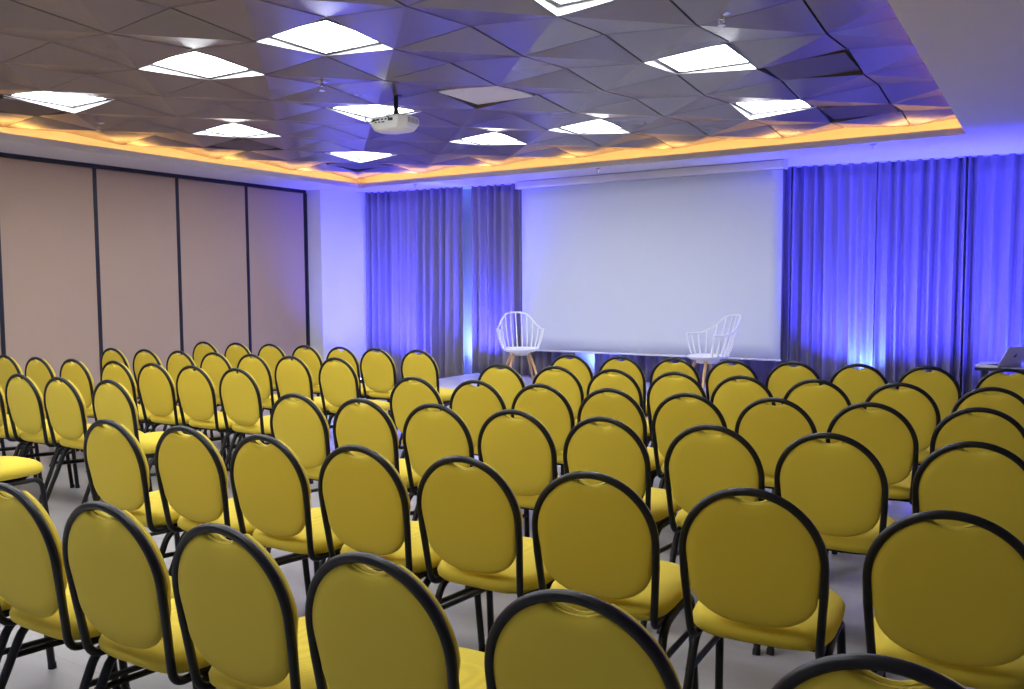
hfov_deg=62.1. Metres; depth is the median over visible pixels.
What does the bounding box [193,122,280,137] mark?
ceiling light
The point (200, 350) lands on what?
banquet chair
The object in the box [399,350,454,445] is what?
banquet chair
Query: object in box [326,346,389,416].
banquet chair
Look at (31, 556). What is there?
cushion
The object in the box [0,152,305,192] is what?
trim
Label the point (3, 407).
cushion
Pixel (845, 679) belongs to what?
cushion
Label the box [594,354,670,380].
curtain
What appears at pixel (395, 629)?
cushion
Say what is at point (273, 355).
banquet chair
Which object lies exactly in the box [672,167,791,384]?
curtain
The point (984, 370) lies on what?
side table
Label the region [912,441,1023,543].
banquet chair
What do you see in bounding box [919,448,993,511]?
cushion
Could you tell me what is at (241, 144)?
ceiling panel
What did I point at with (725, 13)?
sprinkler head
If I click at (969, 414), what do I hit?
cushion
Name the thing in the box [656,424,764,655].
banquet chair
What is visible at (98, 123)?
sprinkler head
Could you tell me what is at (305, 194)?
trim
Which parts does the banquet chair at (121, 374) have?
panel, frame, leg, seat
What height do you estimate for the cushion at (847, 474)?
0.357 m
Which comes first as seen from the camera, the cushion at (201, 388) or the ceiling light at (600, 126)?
the cushion at (201, 388)
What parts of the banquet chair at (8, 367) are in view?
panel, frame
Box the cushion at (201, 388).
[188,368,216,403]
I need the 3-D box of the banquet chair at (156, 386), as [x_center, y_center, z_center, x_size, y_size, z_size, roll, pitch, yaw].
[-2.596,0.575,6.643,0.438,0.906,0.561,2,5,31]
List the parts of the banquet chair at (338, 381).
leg, panel, frame, seat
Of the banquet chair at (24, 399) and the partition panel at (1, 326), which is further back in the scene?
the partition panel at (1, 326)
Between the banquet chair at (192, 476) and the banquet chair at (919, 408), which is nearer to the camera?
the banquet chair at (192, 476)
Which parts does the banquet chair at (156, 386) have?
leg, panel, frame, seat, leg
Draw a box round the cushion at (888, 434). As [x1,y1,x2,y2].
[860,407,912,464]
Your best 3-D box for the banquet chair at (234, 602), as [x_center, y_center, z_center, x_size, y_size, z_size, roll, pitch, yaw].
[-0.573,0.864,2.254,0.438,0.906,0.561,2,5,31]
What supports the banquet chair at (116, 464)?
on the floor
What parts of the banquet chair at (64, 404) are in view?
leg, panel, frame, leg, seat, leg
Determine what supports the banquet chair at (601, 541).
on the floor
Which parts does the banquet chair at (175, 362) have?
panel, frame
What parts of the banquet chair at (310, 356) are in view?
panel, frame, seat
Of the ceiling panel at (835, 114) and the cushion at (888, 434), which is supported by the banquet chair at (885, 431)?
the cushion at (888, 434)
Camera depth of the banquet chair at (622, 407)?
4.67 m
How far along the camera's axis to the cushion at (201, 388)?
6.16 m
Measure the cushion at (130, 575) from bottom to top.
0.357 m
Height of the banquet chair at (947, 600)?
0.906 m
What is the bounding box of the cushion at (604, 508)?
[575,478,658,534]
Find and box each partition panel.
[0,157,101,413]
[0,283,3,354]
[94,168,181,404]
[177,178,250,357]
[246,186,307,359]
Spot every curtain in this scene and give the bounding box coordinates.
[366,189,430,381]
[430,186,463,378]
[471,183,574,375]
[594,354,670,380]
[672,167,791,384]
[789,161,876,381]
[873,156,965,387]
[962,153,1023,395]
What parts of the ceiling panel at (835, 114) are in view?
vent plate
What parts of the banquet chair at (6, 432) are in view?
panel, frame, leg, seat, leg, leg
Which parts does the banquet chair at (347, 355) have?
panel, frame, seat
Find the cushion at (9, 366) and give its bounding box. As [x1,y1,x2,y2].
[1,357,22,373]
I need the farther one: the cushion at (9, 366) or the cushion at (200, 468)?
the cushion at (9, 366)
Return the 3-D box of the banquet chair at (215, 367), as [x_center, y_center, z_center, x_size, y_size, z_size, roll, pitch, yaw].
[-2.497,0.503,7.685,0.438,0.906,0.561,2,5,31]
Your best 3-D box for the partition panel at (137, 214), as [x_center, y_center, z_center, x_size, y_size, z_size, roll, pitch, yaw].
[-4.560,-0.658,10.418,0.060,2.850,1.098,2,5,32]
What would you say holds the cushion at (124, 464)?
on the banquet chair at (116, 464)
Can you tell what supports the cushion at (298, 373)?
on the banquet chair at (294, 376)
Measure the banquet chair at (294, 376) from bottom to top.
0.906 m
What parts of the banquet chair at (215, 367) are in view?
panel, frame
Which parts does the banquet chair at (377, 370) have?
panel, frame, seat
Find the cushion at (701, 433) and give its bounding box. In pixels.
[699,430,724,435]
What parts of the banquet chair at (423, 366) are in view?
panel, frame, seat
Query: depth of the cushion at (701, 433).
3.44 m
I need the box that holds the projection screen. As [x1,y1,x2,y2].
[515,159,787,360]
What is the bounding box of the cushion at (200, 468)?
[175,431,227,493]
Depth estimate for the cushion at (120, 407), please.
5.22 m
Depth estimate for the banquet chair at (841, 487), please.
3.25 m
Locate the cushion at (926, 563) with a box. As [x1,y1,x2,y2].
[872,520,976,607]
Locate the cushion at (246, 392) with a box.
[232,371,262,408]
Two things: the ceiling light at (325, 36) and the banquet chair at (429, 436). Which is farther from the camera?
the ceiling light at (325, 36)
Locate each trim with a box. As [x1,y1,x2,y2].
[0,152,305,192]
[304,193,309,345]
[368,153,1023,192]
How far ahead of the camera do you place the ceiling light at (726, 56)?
6.17 m
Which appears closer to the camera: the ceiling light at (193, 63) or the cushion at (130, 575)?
the cushion at (130, 575)
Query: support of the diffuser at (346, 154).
attached to the ceiling light at (359, 157)
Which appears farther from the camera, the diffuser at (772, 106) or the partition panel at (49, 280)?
the partition panel at (49, 280)
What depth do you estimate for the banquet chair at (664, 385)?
5.58 m
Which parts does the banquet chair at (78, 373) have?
panel, frame, seat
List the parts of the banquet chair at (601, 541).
panel, frame, seat, leg, leg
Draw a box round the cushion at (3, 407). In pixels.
[0,386,6,415]
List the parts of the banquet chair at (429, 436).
leg, panel, frame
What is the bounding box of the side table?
[975,361,1023,378]
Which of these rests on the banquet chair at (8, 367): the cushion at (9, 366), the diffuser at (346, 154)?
the cushion at (9, 366)
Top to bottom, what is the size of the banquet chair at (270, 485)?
0.906 m
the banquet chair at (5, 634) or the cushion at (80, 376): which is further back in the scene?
the cushion at (80, 376)
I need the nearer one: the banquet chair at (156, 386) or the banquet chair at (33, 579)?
the banquet chair at (33, 579)
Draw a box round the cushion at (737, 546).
[688,496,819,595]
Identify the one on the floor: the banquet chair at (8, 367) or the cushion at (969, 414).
the banquet chair at (8, 367)
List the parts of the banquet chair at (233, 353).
panel, frame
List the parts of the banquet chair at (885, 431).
panel, frame, seat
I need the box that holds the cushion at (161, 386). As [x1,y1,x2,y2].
[148,365,176,400]
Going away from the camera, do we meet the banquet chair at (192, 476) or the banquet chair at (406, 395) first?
the banquet chair at (192, 476)
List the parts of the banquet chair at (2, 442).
leg, leg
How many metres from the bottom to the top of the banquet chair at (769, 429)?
0.906 m
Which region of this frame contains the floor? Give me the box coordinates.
[0,391,975,688]
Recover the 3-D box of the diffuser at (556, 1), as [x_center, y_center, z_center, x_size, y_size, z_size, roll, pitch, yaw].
[0.361,-1.944,4.536,0.522,0.010,0.522,2,5,32]
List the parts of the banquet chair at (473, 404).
panel, frame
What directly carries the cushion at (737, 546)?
on the banquet chair at (759, 572)
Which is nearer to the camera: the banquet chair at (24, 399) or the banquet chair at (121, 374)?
the banquet chair at (24, 399)
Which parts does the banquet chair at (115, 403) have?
panel, frame, leg, seat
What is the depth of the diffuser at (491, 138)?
9.40 m
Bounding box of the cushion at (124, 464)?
[101,424,149,487]
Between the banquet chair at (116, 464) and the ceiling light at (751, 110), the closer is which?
the banquet chair at (116, 464)
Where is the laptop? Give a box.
[974,346,1023,367]
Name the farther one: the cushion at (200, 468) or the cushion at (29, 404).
the cushion at (29, 404)
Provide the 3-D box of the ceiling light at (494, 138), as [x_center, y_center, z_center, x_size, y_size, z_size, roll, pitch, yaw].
[-0.260,-2.248,9.343,0.616,0.067,0.616,2,5,32]
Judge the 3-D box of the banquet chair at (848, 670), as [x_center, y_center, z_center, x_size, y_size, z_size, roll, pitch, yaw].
[0.691,0.908,1.513,0.438,0.906,0.561,2,5,31]
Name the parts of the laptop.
lid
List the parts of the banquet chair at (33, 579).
leg, panel, frame, leg, seat, leg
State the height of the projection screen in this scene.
2.327 m
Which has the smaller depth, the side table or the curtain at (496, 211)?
the side table
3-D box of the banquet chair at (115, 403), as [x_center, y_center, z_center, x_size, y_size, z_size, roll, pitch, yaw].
[-2.370,0.653,5.483,0.438,0.906,0.561,2,5,31]
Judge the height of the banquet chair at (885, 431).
0.906 m
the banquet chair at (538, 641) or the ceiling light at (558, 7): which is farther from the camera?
the ceiling light at (558, 7)
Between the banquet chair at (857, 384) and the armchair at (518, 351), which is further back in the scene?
the armchair at (518, 351)
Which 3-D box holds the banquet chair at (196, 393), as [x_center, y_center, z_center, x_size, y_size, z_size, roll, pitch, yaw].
[-2.211,0.588,6.418,0.438,0.906,0.561,2,5,31]
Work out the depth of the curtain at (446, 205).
12.45 m
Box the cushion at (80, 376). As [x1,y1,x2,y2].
[69,361,94,390]
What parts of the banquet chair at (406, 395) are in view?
panel, frame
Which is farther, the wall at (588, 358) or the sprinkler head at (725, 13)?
the wall at (588, 358)
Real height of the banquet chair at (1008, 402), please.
0.906 m
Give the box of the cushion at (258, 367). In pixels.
[248,356,272,383]
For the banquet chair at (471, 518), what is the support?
on the floor
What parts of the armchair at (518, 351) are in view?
leg, rail, seat, seat, leg, leg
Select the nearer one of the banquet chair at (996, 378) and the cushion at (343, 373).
the banquet chair at (996, 378)
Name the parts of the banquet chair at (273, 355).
panel, frame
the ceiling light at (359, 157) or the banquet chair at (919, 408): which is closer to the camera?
the banquet chair at (919, 408)
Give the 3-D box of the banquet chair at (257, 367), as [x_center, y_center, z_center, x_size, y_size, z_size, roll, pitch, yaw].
[-2.105,0.515,7.477,0.438,0.906,0.561,2,5,31]
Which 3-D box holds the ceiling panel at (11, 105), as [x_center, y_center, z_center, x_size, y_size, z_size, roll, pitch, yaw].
[-4.361,-2.102,7.536,0.616,0.067,0.616,2,5,32]
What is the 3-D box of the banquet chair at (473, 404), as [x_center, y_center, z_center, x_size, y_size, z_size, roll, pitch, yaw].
[-0.099,0.649,5.359,0.438,0.906,0.561,2,5,31]
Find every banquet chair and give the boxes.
[0,355,79,454]
[0,386,74,487]
[0,414,37,477]
[0,456,49,515]
[0,482,194,688]
[0,595,120,688]
[5,373,90,504]
[25,357,82,466]
[42,377,152,505]
[56,359,143,466]
[62,501,211,688]
[83,419,180,558]
[92,379,188,499]
[100,348,148,431]
[100,360,183,432]
[133,349,207,436]
[137,363,228,470]
[154,425,310,596]
[166,350,239,437]
[172,523,330,688]
[176,365,263,471]
[192,341,221,411]
[200,352,270,454]
[219,368,313,483]
[224,342,252,371]
[230,434,381,574]
[236,354,280,443]
[257,344,319,410]
[266,393,330,566]
[274,355,332,425]
[291,345,327,421]
[305,552,486,688]
[318,357,390,427]
[318,445,485,651]
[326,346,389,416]
[333,398,420,515]
[360,348,397,428]
[390,376,478,459]
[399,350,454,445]
[402,403,522,593]
[417,455,553,634]
[449,380,507,455]
[477,363,525,416]
[477,409,559,536]
[484,589,681,688]
[511,383,574,465]
[531,471,698,688]
[532,366,583,474]
[550,354,592,398]
[563,416,690,627]
[577,388,676,526]
[586,369,664,487]
[599,356,651,416]
[647,372,706,447]
[650,358,700,446]
[652,393,726,510]
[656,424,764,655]
[679,487,845,688]
[706,359,758,400]
[710,375,775,493]
[735,397,837,554]
[765,361,822,405]
[766,432,894,655]
[771,653,966,688]
[781,379,851,441]
[826,402,918,553]
[830,363,887,407]
[862,510,1023,688]
[863,382,940,465]
[895,366,961,420]
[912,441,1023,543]
[930,407,1023,460]
[951,387,1023,427]
[974,368,1023,397]
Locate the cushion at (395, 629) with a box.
[351,563,460,673]
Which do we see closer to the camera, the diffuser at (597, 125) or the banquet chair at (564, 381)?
the banquet chair at (564, 381)
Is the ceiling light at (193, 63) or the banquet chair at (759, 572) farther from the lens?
the ceiling light at (193, 63)
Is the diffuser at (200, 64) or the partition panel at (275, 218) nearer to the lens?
the diffuser at (200, 64)
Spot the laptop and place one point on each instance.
(1014, 356)
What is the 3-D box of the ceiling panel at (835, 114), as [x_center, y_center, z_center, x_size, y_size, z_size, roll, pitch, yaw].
[3.222,-2.167,7.868,0.616,0.067,0.616,2,5,32]
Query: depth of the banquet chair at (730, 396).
5.33 m
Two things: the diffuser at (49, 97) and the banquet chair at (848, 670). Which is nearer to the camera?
the banquet chair at (848, 670)
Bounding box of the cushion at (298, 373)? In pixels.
[287,358,312,384]
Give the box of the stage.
[439,374,709,418]
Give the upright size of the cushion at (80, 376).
0.357 m
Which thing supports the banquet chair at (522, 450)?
on the floor
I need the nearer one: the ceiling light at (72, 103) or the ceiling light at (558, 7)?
the ceiling light at (558, 7)
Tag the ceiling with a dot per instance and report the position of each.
(953, 70)
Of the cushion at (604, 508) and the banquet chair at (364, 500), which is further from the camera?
the banquet chair at (364, 500)
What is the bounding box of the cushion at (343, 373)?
[332,360,358,384]
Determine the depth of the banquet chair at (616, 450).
3.67 m
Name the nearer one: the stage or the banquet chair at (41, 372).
the banquet chair at (41, 372)
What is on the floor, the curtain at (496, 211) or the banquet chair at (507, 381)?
the banquet chair at (507, 381)
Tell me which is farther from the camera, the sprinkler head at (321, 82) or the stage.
the stage
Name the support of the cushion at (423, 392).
on the banquet chair at (406, 395)
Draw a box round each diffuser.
[14,91,103,105]
[154,52,245,76]
[208,124,266,135]
[274,21,376,52]
[335,105,412,116]
[335,152,390,157]
[464,133,514,143]
[555,0,575,3]
[561,120,618,132]
[659,45,747,71]
[737,100,809,112]
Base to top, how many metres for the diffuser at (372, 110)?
0.010 m
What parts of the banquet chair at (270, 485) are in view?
panel, frame, seat, leg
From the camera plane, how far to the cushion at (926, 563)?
2.15 m
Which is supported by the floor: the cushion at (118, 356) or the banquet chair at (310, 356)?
the banquet chair at (310, 356)
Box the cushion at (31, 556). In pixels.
[0,491,66,590]
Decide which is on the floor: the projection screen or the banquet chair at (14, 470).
the banquet chair at (14, 470)
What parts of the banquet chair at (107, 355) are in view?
panel, frame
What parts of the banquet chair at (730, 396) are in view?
panel, frame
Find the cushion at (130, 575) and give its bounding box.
[91,510,170,615]
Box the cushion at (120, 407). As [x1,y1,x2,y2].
[105,383,138,426]
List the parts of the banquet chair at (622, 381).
panel, frame, seat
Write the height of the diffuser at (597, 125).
0.010 m
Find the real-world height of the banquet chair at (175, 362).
0.906 m
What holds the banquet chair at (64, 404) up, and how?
on the floor
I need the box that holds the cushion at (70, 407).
[55,380,86,423]
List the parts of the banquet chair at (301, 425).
panel, frame, seat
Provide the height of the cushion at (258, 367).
0.357 m
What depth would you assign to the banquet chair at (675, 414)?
4.49 m
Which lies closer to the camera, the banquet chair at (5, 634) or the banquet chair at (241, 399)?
the banquet chair at (5, 634)
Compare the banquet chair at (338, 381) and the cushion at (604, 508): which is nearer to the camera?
the cushion at (604, 508)
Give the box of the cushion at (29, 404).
[15,377,45,419]
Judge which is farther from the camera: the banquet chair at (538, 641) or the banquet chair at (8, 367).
the banquet chair at (8, 367)
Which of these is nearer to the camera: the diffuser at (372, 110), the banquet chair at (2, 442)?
the banquet chair at (2, 442)
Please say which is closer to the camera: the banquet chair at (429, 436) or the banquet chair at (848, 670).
the banquet chair at (848, 670)
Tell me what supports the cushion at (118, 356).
on the banquet chair at (107, 355)
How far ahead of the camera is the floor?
3.64 m
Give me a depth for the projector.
7.00 m
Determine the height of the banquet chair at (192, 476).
0.906 m
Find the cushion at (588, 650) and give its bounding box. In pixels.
[550,602,681,688]
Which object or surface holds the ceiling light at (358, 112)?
attached to the ceiling
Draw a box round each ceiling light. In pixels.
[4,91,114,112]
[139,49,263,79]
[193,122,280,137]
[256,17,392,55]
[326,104,421,121]
[327,152,394,162]
[450,132,525,144]
[535,0,611,15]
[550,118,629,133]
[644,41,756,73]
[729,98,816,119]
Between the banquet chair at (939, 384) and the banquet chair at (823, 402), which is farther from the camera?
the banquet chair at (939, 384)
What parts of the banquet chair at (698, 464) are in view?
leg, seat, panel, frame, leg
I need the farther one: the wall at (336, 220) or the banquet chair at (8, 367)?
the wall at (336, 220)
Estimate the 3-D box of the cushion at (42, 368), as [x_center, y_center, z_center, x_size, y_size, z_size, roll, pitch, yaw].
[-3.921,0.294,7.099,0.408,0.357,0.077,2,5,31]
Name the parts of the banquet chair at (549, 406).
panel, frame, seat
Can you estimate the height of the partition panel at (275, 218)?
2.850 m
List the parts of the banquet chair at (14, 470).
frame, seat, leg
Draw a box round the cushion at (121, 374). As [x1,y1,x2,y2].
[110,363,136,395]
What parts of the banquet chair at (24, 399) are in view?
panel, leg, frame, leg, seat, leg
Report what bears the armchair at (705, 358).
on the stage
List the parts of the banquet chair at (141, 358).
panel, frame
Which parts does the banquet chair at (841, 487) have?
panel, frame, seat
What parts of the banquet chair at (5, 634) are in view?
seat, frame, leg, leg, leg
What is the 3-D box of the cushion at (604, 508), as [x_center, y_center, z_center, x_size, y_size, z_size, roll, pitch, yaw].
[0.260,0.577,2.632,0.408,0.357,0.077,2,4,26]
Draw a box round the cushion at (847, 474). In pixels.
[815,439,880,513]
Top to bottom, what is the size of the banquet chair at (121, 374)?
0.906 m
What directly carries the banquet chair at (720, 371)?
on the floor
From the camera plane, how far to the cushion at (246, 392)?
5.94 m
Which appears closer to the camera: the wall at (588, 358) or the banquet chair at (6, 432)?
the banquet chair at (6, 432)
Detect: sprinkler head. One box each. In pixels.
[96,122,104,130]
[315,80,328,91]
[717,12,730,26]
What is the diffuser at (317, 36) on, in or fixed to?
attached to the ceiling light at (325, 36)
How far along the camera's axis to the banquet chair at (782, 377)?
6.27 m
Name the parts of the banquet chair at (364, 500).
panel, frame, seat, leg, leg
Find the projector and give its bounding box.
[365,95,418,133]
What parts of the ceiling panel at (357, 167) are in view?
vent plate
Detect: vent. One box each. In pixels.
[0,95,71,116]
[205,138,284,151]
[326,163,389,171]
[408,116,417,123]
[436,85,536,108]
[759,48,863,80]
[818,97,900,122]
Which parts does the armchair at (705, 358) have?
leg, seat, seat, rail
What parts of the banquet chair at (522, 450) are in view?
panel, frame, leg, seat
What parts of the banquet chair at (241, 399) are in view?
leg, panel, frame, seat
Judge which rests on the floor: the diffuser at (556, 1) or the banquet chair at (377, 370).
the banquet chair at (377, 370)
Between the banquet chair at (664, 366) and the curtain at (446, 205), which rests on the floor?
the banquet chair at (664, 366)
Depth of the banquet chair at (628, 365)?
6.78 m
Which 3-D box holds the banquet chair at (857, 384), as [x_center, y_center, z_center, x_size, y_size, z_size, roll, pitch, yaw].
[2.586,0.572,6.271,0.438,0.906,0.561,2,5,31]
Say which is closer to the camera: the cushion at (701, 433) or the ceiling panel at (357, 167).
the cushion at (701, 433)
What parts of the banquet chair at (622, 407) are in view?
panel, frame, seat, leg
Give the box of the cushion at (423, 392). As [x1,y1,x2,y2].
[407,380,443,405]
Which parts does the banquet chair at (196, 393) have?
panel, frame, seat, leg, leg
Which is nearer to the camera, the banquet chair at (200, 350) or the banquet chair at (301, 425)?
the banquet chair at (301, 425)
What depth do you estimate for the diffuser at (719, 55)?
6.12 m
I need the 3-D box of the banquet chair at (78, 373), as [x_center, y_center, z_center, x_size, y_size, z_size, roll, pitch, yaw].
[-3.418,0.551,7.065,0.438,0.906,0.561,2,5,31]
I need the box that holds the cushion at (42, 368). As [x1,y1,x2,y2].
[33,359,55,376]
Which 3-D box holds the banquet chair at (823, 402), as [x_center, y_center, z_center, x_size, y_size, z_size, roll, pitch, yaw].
[1.936,0.642,5.297,0.438,0.906,0.561,2,5,31]
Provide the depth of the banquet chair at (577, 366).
6.99 m
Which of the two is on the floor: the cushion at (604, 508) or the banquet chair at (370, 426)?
the banquet chair at (370, 426)
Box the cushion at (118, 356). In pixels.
[109,350,130,370]
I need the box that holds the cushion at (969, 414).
[968,413,993,416]
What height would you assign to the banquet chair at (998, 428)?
0.906 m
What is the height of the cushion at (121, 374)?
0.357 m
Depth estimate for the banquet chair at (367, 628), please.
1.81 m
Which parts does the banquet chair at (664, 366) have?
panel, frame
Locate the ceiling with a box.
[0,0,1023,192]
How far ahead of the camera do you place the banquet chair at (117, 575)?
2.27 m
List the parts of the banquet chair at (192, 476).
leg, panel, frame, seat, leg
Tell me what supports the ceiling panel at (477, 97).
attached to the ceiling
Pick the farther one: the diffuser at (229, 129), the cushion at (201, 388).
the diffuser at (229, 129)
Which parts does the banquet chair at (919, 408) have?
panel, frame, seat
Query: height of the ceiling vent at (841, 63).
0.067 m
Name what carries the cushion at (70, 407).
on the banquet chair at (64, 404)
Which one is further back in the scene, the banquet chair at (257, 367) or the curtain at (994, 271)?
the curtain at (994, 271)
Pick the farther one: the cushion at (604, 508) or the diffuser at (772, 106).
the diffuser at (772, 106)
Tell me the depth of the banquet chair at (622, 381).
5.76 m
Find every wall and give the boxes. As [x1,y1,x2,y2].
[306,189,366,377]
[430,159,968,392]
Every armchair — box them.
[496,311,543,380]
[686,314,741,389]
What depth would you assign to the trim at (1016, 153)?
10.13 m
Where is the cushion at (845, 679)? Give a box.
[836,654,966,688]
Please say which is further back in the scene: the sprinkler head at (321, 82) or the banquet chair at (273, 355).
the banquet chair at (273, 355)
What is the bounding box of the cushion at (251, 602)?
[207,533,297,646]
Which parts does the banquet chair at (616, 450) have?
panel, frame, leg, seat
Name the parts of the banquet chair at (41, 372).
panel, frame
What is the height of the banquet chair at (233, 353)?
0.906 m
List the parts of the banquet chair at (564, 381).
panel, frame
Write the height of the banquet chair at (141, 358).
0.906 m
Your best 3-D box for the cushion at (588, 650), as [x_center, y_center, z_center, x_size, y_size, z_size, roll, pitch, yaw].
[0.137,0.646,1.621,0.408,0.357,0.077,2,5,30]
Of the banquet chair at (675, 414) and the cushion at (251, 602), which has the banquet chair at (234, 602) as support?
the cushion at (251, 602)
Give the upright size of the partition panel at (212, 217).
2.850 m
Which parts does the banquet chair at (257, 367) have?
panel, frame, seat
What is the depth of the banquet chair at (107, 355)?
8.07 m
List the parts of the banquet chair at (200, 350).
frame, panel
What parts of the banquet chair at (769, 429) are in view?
seat, panel, frame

